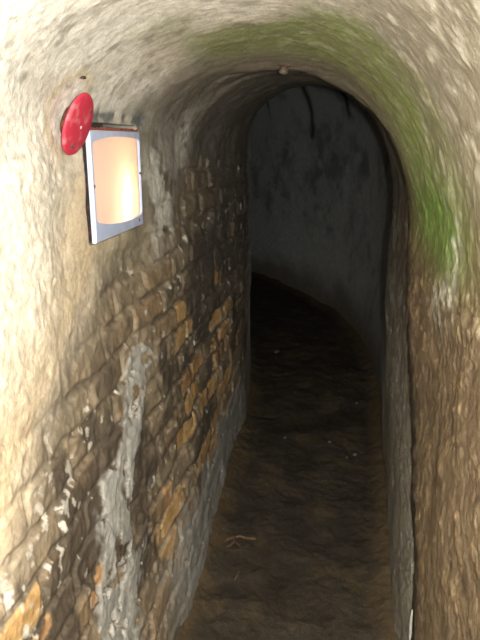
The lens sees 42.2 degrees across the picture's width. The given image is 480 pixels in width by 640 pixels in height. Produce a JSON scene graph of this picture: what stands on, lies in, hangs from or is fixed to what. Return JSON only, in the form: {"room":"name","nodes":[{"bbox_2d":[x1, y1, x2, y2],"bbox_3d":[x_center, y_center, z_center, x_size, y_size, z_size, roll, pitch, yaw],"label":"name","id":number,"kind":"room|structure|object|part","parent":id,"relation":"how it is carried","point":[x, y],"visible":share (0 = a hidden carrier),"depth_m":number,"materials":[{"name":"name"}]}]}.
{"room":"underground passage","nodes":[
{"label":"underground passage","id":0,"kind":"room"},
{"bbox_2d":[0,141,251,639],"bbox_3d":[-0.676,-0.254,3.671,1.713,1.551,10.137,-2,16,-7],"label":"wall","id":1,"kind":"structure","parent":0,"point":[125,357],"depth_m":1.54,"materials":[{"name":"brick"}]},
{"bbox_2d":[60,92,93,154],"bbox_3d":[-0.328,-0.392,1.249,0.058,0.120,0.126,5,17,17],"label":"disc","id":2,"kind":"object","parent":1,"relation":"attached to","point":[76,121],"visible":1,"depth_m":1.23,"materials":[{"name":"red ceramic"}]},
{"bbox_2d":[82,127,142,243],"bbox_3d":[-0.341,-0.348,1.562,0.088,0.257,0.359,2,16,8],"label":"wall lamp","id":3,"kind":"object","parent":1,"relation":"attached to","point":[111,157],"visible":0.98,"depth_m":1.50,"materials":[{"name":"white glass"}]},
{"bbox_2d":[92,137,139,223],"bbox_3d":[-0.303,-0.349,1.558,0.006,0.216,0.343,2,16,8],"label":"diffuser","id":4,"kind":"object","parent":3,"relation":"attached to","point":[115,160],"depth_m":1.53,"materials":[{"name":"white plastic"}]},
{"bbox_2d":[0,0,479,316],"bbox_3d":[-0.217,-1.277,3.679,2.696,1.013,11.037,-2,16,-7],"label":"ceiling","id":5,"kind":"structure","parent":0,"point":[197,78],"depth_m":1.26,"materials":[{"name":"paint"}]},
{"bbox_2d":[279,64,289,74],"bbox_3d":[0.124,-0.704,1.738,0.034,0.038,0.034,7,18,24],"label":"ceiling lamp","id":6,"kind":"object","parent":5,"relation":"attached to","point":[283,70],"visible":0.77,"depth_m":1.73,"materials":[{"name":"metal"}]},
{"bbox_2d":[176,271,397,639],"bbox_3d":[-0.194,0.347,4.150,2.579,0.066,10.973,-2,16,-8],"label":"floor","id":7,"kind":"structure","parent":0,"point":[317,565],"depth_m":2.71,"materials":[{"name":"soil"}]},
{"bbox_2d":[224,534,255,547],"bbox_3d":[0.002,0.853,2.407,0.128,0.020,0.063,-4,16,-12],"label":"twig","id":8,"kind":"object","parent":7,"relation":"on","point":[239,535],"visible":1,"depth_m":2.42,"materials":[{"name":"brown wood"}]},
{"bbox_3d":[-0.001,0.848,2.423,0.129,0.019,0.029,-2,16,-7],"label":"stem","id":9,"kind":"part","parent":8,"relation":"part of","materials":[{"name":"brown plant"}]},
{"bbox_2d":[250,129,392,358],"bbox_3d":[0.018,-1.192,6.743,0.735,1.650,5.764,-8,18,-24],"label":"wall","id":10,"kind":"structure","parent":0,"point":[320,203],"depth_m":5.78,"materials":[{"name":"grey paint"}]},
{"bbox_2d":[372,183,479,639],"bbox_3d":[0.474,0.426,1.403,0.153,1.504,5.776,2,16,8],"label":"wall","id":11,"kind":"structure","parent":0,"point":[426,348],"depth_m":1.48,"materials":[{"name":"brown stone"}]},
{"bbox_2d":[409,609,412,639],"bbox_3d":[0.440,0.886,1.599,0.010,0.312,0.041,-4,17,-14],"label":"metal strip","id":12,"kind":"object","parent":11,"relation":"in","point":[411,616],"visible":1,"depth_m":1.58,"materials":[{"name":"silver metal"}]}
]}

